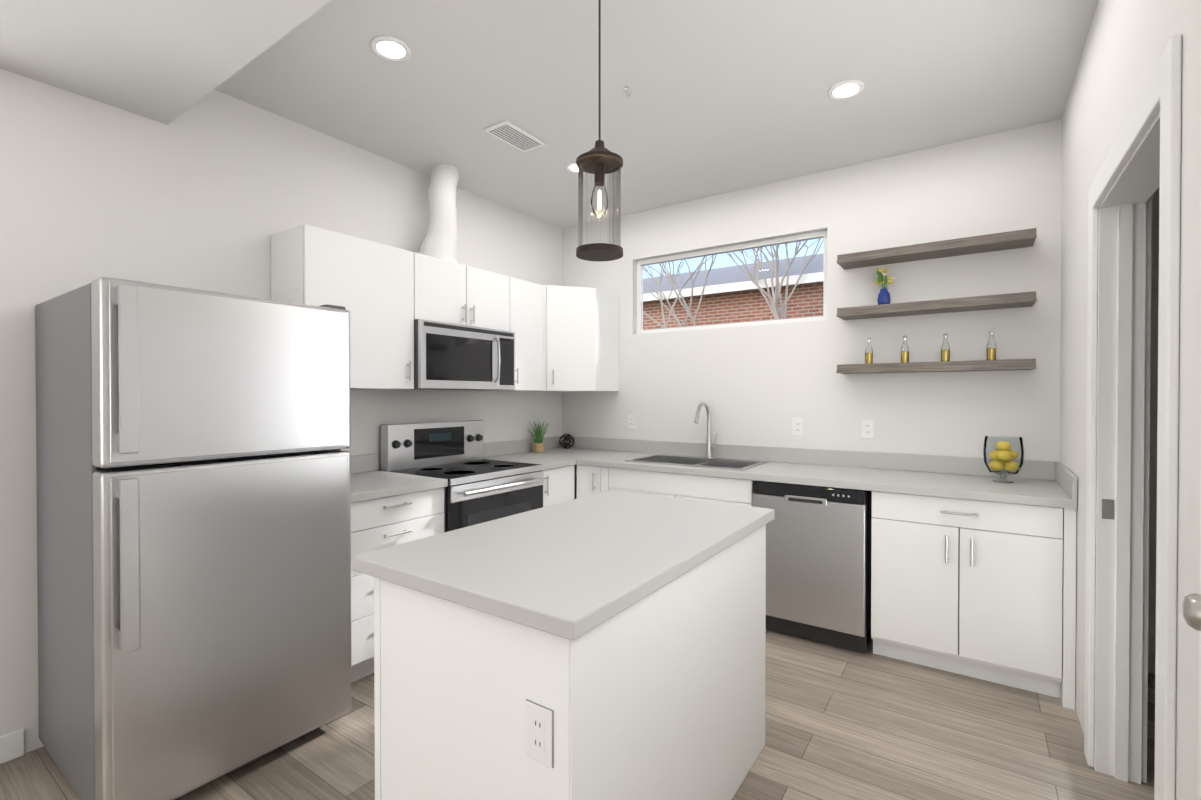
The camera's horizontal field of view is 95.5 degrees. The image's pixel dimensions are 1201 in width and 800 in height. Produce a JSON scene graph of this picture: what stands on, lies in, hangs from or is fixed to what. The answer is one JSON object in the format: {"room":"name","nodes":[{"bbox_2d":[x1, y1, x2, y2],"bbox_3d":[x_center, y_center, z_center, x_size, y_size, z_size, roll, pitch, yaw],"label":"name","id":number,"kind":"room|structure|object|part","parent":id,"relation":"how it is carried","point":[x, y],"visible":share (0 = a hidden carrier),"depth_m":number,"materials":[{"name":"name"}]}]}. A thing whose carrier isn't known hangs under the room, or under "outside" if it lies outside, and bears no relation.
{"room":"kitchen","nodes":[
{"label":"kitchen","id":0,"kind":"room"},
{"bbox_2d":[0,69,561,752],"bbox_3d":[-3.334,-0.050,0.529,0.140,2.810,10.640,0,1,35],"label":"wall","id":1,"kind":"structure","parent":0,"point":[212,191],"depth_m":2.45,"materials":[{"name":"white paint"}]},
{"bbox_2d":[0,728,24,763],"bbox_3d":[-4.238,1.317,-0.907,0.014,0.100,7.230,0,1,35],"label":"baseboard","id":2,"kind":"structure","parent":1,"relation":"attached to","point":[12,745],"depth_m":2.04,"materials":[{"name":"white wood"}]},
{"bbox_2d":[271,224,413,389],"bbox_3d":[-1.358,-0.455,2.937,0.370,0.780,0.613,0,1,35],"label":"upper cabinet","id":3,"kind":"object","parent":1,"relation":"attached to","point":[368,285],"visible":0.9,"depth_m":2.84,"materials":[{"name":"white wood"}]},
{"bbox_2d":[414,252,509,330],"bbox_3d":[-0.964,-0.659,3.506,0.370,0.380,0.770,0,1,35],"label":"upper cabinet","id":4,"kind":"object","parent":1,"relation":"attached to","point":[445,291],"visible":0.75,"depth_m":3.37,"materials":[{"name":"white wood"}]},
{"bbox_2d":[419,164,458,262],"bbox_3d":[-1.021,-1.175,3.443,0.246,0.644,0.269,0,1,35],"label":"vent duct","id":5,"kind":"object","parent":4,"relation":"on","point":[440,240],"visible":0.9,"depth_m":3.38,"materials":[{"name":"white metal"}]},
{"bbox_2d":[414,319,514,389],"bbox_3d":[-0.936,-0.268,3.490,0.438,0.392,0.766,0,1,35],"label":"microwave","id":6,"kind":"object","parent":4,"relation":"attached to","point":[449,356],"visible":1,"depth_m":3.33,"materials":[{"name":"grey paint"}]},
{"bbox_2d":[476,277,542,390],"bbox_3d":[-0.647,-0.463,3.969,0.370,0.780,0.345,0,1,35],"label":"upper cabinet","id":7,"kind":"object","parent":1,"relation":"attached to","point":[526,312],"visible":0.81,"depth_m":3.88,"materials":[{"name":"white wood"}]},
{"bbox_2d":[543,285,618,391],"bbox_3d":[-0.275,-0.466,4.315,0.589,0.780,0.642,0,1,35],"label":"upper cabinet","id":8,"kind":"object","parent":1,"relation":"attached to","point":[580,338],"visible":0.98,"depth_m":4.09,"materials":[{"name":"white wood"}]},
{"bbox_2d":[0,0,1097,228],"bbox_3d":[-1.105,-1.416,-1.056,5.596,0.430,10.820,0,1,35],"label":"ceiling","id":9,"kind":"structure","parent":0,"point":[726,96],"depth_m":2.41,"materials":[{"name":"white paint"}]},
{"bbox_2d":[371,35,410,60],"bbox_3d":[-0.871,-1.463,2.269,0.156,0.012,0.156,0,1,35],"label":"recessed light","id":10,"kind":"object","parent":9,"relation":"in","point":[390,48],"visible":1,"depth_m":2.26,"materials":[{"name":"white"}]},
{"bbox_2d":[484,120,545,151],"bbox_3d":[-0.473,-1.468,3.039,0.170,0.013,0.320,0,1,35],"label":"ceiling vent","id":11,"kind":"object","parent":9,"relation":"in","point":[510,133],"visible":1,"depth_m":3.02,"materials":[{"name":"white metal"}]},
{"bbox_2d":[566,161,583,172],"bbox_3d":[-0.139,-1.473,3.443,0.156,0.012,0.156,0,1,35],"label":"recessed light","id":12,"kind":"object","parent":9,"relation":"in","point":[571,166],"visible":0.52,"depth_m":3.44,"materials":[{"name":"white"}]},
{"bbox_2d":[576,0,622,261],"bbox_3d":[-0.003,-0.973,1.802,0.156,0.984,0.156,0,1,35],"label":"pendant light","id":13,"kind":"object","parent":9,"relation":"hanging from","point":[599,161],"visible":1,"depth_m":1.80,"materials":[{"name":"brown metal"}]},
{"bbox_2d":[828,79,863,99],"bbox_3d":[1.157,-1.465,2.574,0.156,0.012,0.156,0,1,35],"label":"recessed light","id":14,"kind":"object","parent":9,"relation":"in","point":[846,89],"visible":0.98,"depth_m":2.56,"materials":[{"name":"white"}]},
{"bbox_2d":[0,629,1154,799],"bbox_3d":[-1.145,1.418,-0.931,5.536,0.100,10.700,0,1,35],"label":"floor","id":15,"kind":"structure","parent":0,"point":[841,723],"depth_m":2.10,"materials":[{"name":"brown wood"}]},
{"bbox_2d":[35,277,351,799],"bbox_3d":[-1.563,0.478,2.143,0.888,1.727,0.780,0,1,35],"label":"refrigerator","id":16,"kind":"object","parent":15,"relation":"on","point":[193,468],"visible":1,"depth_m":1.83,"materials":[{"name":"grey paint"}]},
{"bbox_2d":[351,487,443,682],"bbox_3d":[-1.252,0.899,2.852,0.654,0.874,0.615,0,1,35],"label":"drawers","id":17,"kind":"object","parent":15,"relation":"on","point":[380,523],"visible":0.29,"depth_m":2.60,"materials":[{"name":"white wood"}]},
{"bbox_2d":[351,453,447,502],"bbox_3d":[-1.268,0.391,2.835,0.642,0.140,0.656,0,1,35],"label":"countertop","id":18,"kind":"structure","parent":17,"relation":"on","point":[370,480],"depth_m":2.85,"materials":[{"name":"grey stone"}]},
{"bbox_2d":[381,420,543,532],"bbox_3d":[-0.822,0.737,3.398,0.687,1.190,0.764,0,1,35],"label":"range","id":19,"kind":"object","parent":15,"relation":"on","point":[479,489],"visible":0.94,"depth_m":3.33,"materials":[{"name":"grey paint"}]},
{"bbox_2d":[541,465,573,506],"bbox_3d":[-0.529,0.890,3.901,0.654,0.874,0.387,0,1,35],"label":"base cabinet","id":20,"kind":"object","parent":15,"relation":"on","point":[558,485],"visible":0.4,"depth_m":3.74,"materials":[{"name":"white wood"}]},
{"bbox_2d":[374,522,768,799],"bbox_3d":[0.010,0.905,1.802,0.678,0.879,1.241,0,1,35],"label":"kitchen island","id":21,"kind":"object","parent":15,"relation":"on","point":[609,645],"depth_m":1.36,"materials":[{"name":"white wood"}]},
{"bbox_2d":[352,490,774,645],"bbox_3d":[-0.003,0.445,1.814,0.770,0.040,1.290,0,1,35],"label":"island countertop","id":22,"kind":"structure","parent":21,"relation":"on","point":[563,570],"depth_m":1.50,"materials":[{"name":"grey stone"}]},
{"bbox_2d":[577,465,609,497],"bbox_3d":[0.104,0.889,4.058,0.278,0.874,0.654,0,1,35],"label":"base cabinet","id":23,"kind":"object","parent":15,"relation":"on","point":[591,480],"visible":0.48,"depth_m":3.82,"materials":[{"name":"white wood"}]},
{"bbox_2d":[609,468,754,506],"bbox_3d":[0.633,0.892,3.694,1.003,0.874,0.654,0,1,35],"label":"base cabinet","id":24,"kind":"object","parent":15,"relation":"on","point":[717,489],"visible":0.17,"depth_m":3.42,"materials":[{"name":"white wood"}]},
{"bbox_2d":[484,402,1077,508],"bbox_3d":[0.750,0.352,3.393,3.330,0.679,1.009,0,1,35],"label":"countertop","id":25,"kind":"structure","parent":24,"relation":"on","point":[1046,483],"depth_m":3.31,"materials":[{"name":"grey stone"}]},
{"bbox_2d":[527,420,550,451],"bbox_3d":[-0.498,0.283,4.341,0.169,0.250,0.178,0,1,35],"label":"plant pot","id":26,"kind":"object","parent":25,"relation":"on","point":[538,444],"visible":1,"depth_m":4.32,"materials":[{"name":"brown wood"}]},
{"bbox_2d":[559,434,573,448],"bbox_3d":[-0.284,0.342,4.594,0.122,0.127,0.127,0,1,35],"label":"decorative sphere","id":27,"kind":"object","parent":25,"relation":"on","point":[567,437],"visible":1,"depth_m":4.57,"materials":[{"name":"grey metal"}]},
{"bbox_2d":[625,454,767,469],"bbox_3d":[0.648,0.548,3.702,0.836,0.282,0.483,0,1,35],"label":"sink basin","id":28,"kind":"object","parent":25,"relation":"in","point":[708,461],"depth_m":3.79,"materials":[{"name":"silver metal"}]},
{"bbox_2d":[694,402,717,457],"bbox_3d":[0.734,0.208,3.810,0.095,0.397,0.255,0,1,35],"label":"tap","id":29,"kind":"object","parent":25,"relation":"on","point":[710,448],"depth_m":3.88,"materials":[{"name":"silver metal"}]},
{"bbox_2d":[983,436,1023,482],"bbox_3d":[2.083,0.303,2.822,0.170,0.235,0.170,0,1,35],"label":"vase","id":30,"kind":"object","parent":25,"relation":"on","point":[1002,454],"visible":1,"depth_m":2.80,"materials":[{"name":"clear glass"}]},
{"bbox_2d":[752,481,871,652],"bbox_3d":[1.292,0.897,3.230,0.590,0.872,0.634,0,1,35],"label":"dishwasher","id":31,"kind":"object","parent":15,"relation":"on","point":[818,563],"visible":0.85,"depth_m":2.94,"materials":[{"name":"grey paint"}]},
{"bbox_2d":[871,491,1076,709],"bbox_3d":[1.891,0.899,2.826,0.803,0.874,0.654,0,1,35],"label":"base cabinet","id":32,"kind":"object","parent":15,"relation":"on","point":[970,588],"depth_m":2.56,"materials":[{"name":"white wood"}]},
{"bbox_3d":[2.210,0.901,2.619,0.041,0.874,0.599,0,1,35],"label":"base cabinet filler","id":33,"kind":"part","parent":32,"relation":"part of","materials":[{"name":"white wood"}]},
{"bbox_2d":[562,119,1159,673],"bbox_3d":[1.843,-0.073,3.337,5.476,2.810,0.140,0,1,35],"label":"wall","id":34,"kind":"structure","parent":0,"point":[758,385],"depth_m":3.35,"materials":[{"name":"white paint"}]},
{"bbox_2d":[628,415,635,428],"bbox_3d":[0.250,0.169,4.346,0.072,0.116,0.007,0,1,35],"label":"outlet","id":35,"kind":"object","parent":34,"relation":"attached to","point":[631,421],"visible":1,"depth_m":4.34,"materials":[{"name":"white plastic"}]},
{"bbox_2d":[637,230,826,333],"bbox_3d":[0.902,-0.821,3.988,1.456,0.591,0.045,0,1,35],"label":"window","id":36,"kind":"structure","parent":34,"relation":"in","point":[764,243],"depth_m":3.93,"materials":[{"name":"white"}]},
{"bbox_2d":[792,418,802,435],"bbox_3d":[1.308,0.175,3.616,0.072,0.116,0.007,0,1,35],"label":"outlet","id":37,"kind":"object","parent":34,"relation":"attached to","point":[797,426],"visible":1,"depth_m":3.62,"materials":[{"name":"white plastic"}]},
{"bbox_2d":[861,420,873,438],"bbox_3d":[1.654,0.177,3.378,0.072,0.116,0.007,0,1,35],"label":"outlet","id":38,"kind":"object","parent":34,"relation":"attached to","point":[867,429],"visible":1,"depth_m":3.38,"materials":[{"name":"white plastic"}]},
{"bbox_2d":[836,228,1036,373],"bbox_3d":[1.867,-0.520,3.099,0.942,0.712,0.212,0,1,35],"label":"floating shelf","id":39,"kind":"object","parent":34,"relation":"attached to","point":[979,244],"visible":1,"depth_m":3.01,"materials":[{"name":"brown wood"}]},
{"bbox_2d":[865,338,872,363],"bbox_3d":[1.616,-0.298,3.285,0.044,0.159,0.044,0,1,35],"label":"bottle","id":40,"kind":"object","parent":39,"relation":"on","point":[868,358],"visible":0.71,"depth_m":3.27,"materials":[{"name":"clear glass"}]},
{"bbox_2d":[874,268,895,304],"bbox_3d":[1.683,-0.675,3.236,0.118,0.234,0.078,0,1,35],"label":"vase","id":41,"kind":"object","parent":39,"relation":"on","point":[884,296],"visible":0.96,"depth_m":3.22,"materials":[{"name":"blue ceramic"}]},
{"bbox_2d":[901,336,908,362],"bbox_3d":[1.773,-0.297,3.177,0.044,0.159,0.044,0,1,35],"label":"bottle","id":42,"kind":"object","parent":39,"relation":"on","point":[904,356],"visible":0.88,"depth_m":3.17,"materials":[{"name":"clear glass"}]},
{"bbox_2d":[941,334,949,360],"bbox_3d":[1.938,-0.296,3.063,0.044,0.159,0.044,0,1,35],"label":"bottle","id":43,"kind":"object","parent":39,"relation":"on","point":[945,354],"visible":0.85,"depth_m":3.05,"materials":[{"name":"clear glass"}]},
{"bbox_2d":[986,331,995,359],"bbox_3d":[2.110,-0.295,2.944,0.044,0.159,0.044,0,1,35],"label":"bottle","id":44,"kind":"object","parent":39,"relation":"on","point":[991,353],"visible":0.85,"depth_m":2.93,"materials":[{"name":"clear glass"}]},
{"bbox_2d":[1060,0,1200,799],"bbox_3d":[-0.520,-0.033,-1.496,0.120,2.810,10.500,0,1,35],"label":"wall","id":45,"kind":"structure","parent":0,"point":[1127,41],"depth_m":1.54,"materials":[{"name":"white paint"}]},
{"bbox_2d":[1084,34,1200,799],"bbox_3d":[1.251,0.281,1.075,0.156,2.140,2.300,0,1,35],"label":"door frame","id":46,"kind":"structure","parent":45,"relation":"attached to","point":[1141,165],"depth_m":1.91,"materials":[{"name":"white wood"}]},
{"bbox_2d":[1181,593,1200,630],"bbox_3d":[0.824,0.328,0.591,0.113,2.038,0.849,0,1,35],"label":"door knob","id":47,"kind":"object","parent":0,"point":[1191,608],"depth_m":0.90,"materials":[{"name":"silver metal"}]},
{"label":"outside","id":48,"kind":"structure","parent":0,"visible":0},
{"bbox_3d":[10.294,1.403,15.779,45.000,0.250,29.800,0,1,35],"label":"ground","id":49,"kind":"structure","parent":48,"visible":0},
{"bbox_2d":[643,253,823,329],"bbox_3d":[7.393,-1.117,11.551,20.000,4.760,4.820,0,1,35],"label":"building","id":50,"kind":"structure","parent":49,"relation":"on","point":[813,296],"depth_m":12.22,"materials":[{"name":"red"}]},
{"bbox_2d":[643,238,823,328],"bbox_3d":[2.438,-1.909,11.368,6.760,6.457,4.632,0,1,35],"label":"tree","id":51,"kind":"object","parent":49,"relation":"on","point":[775,310],"depth_m":10.71,"materials":[{"name":"beige plant"}]}
]}

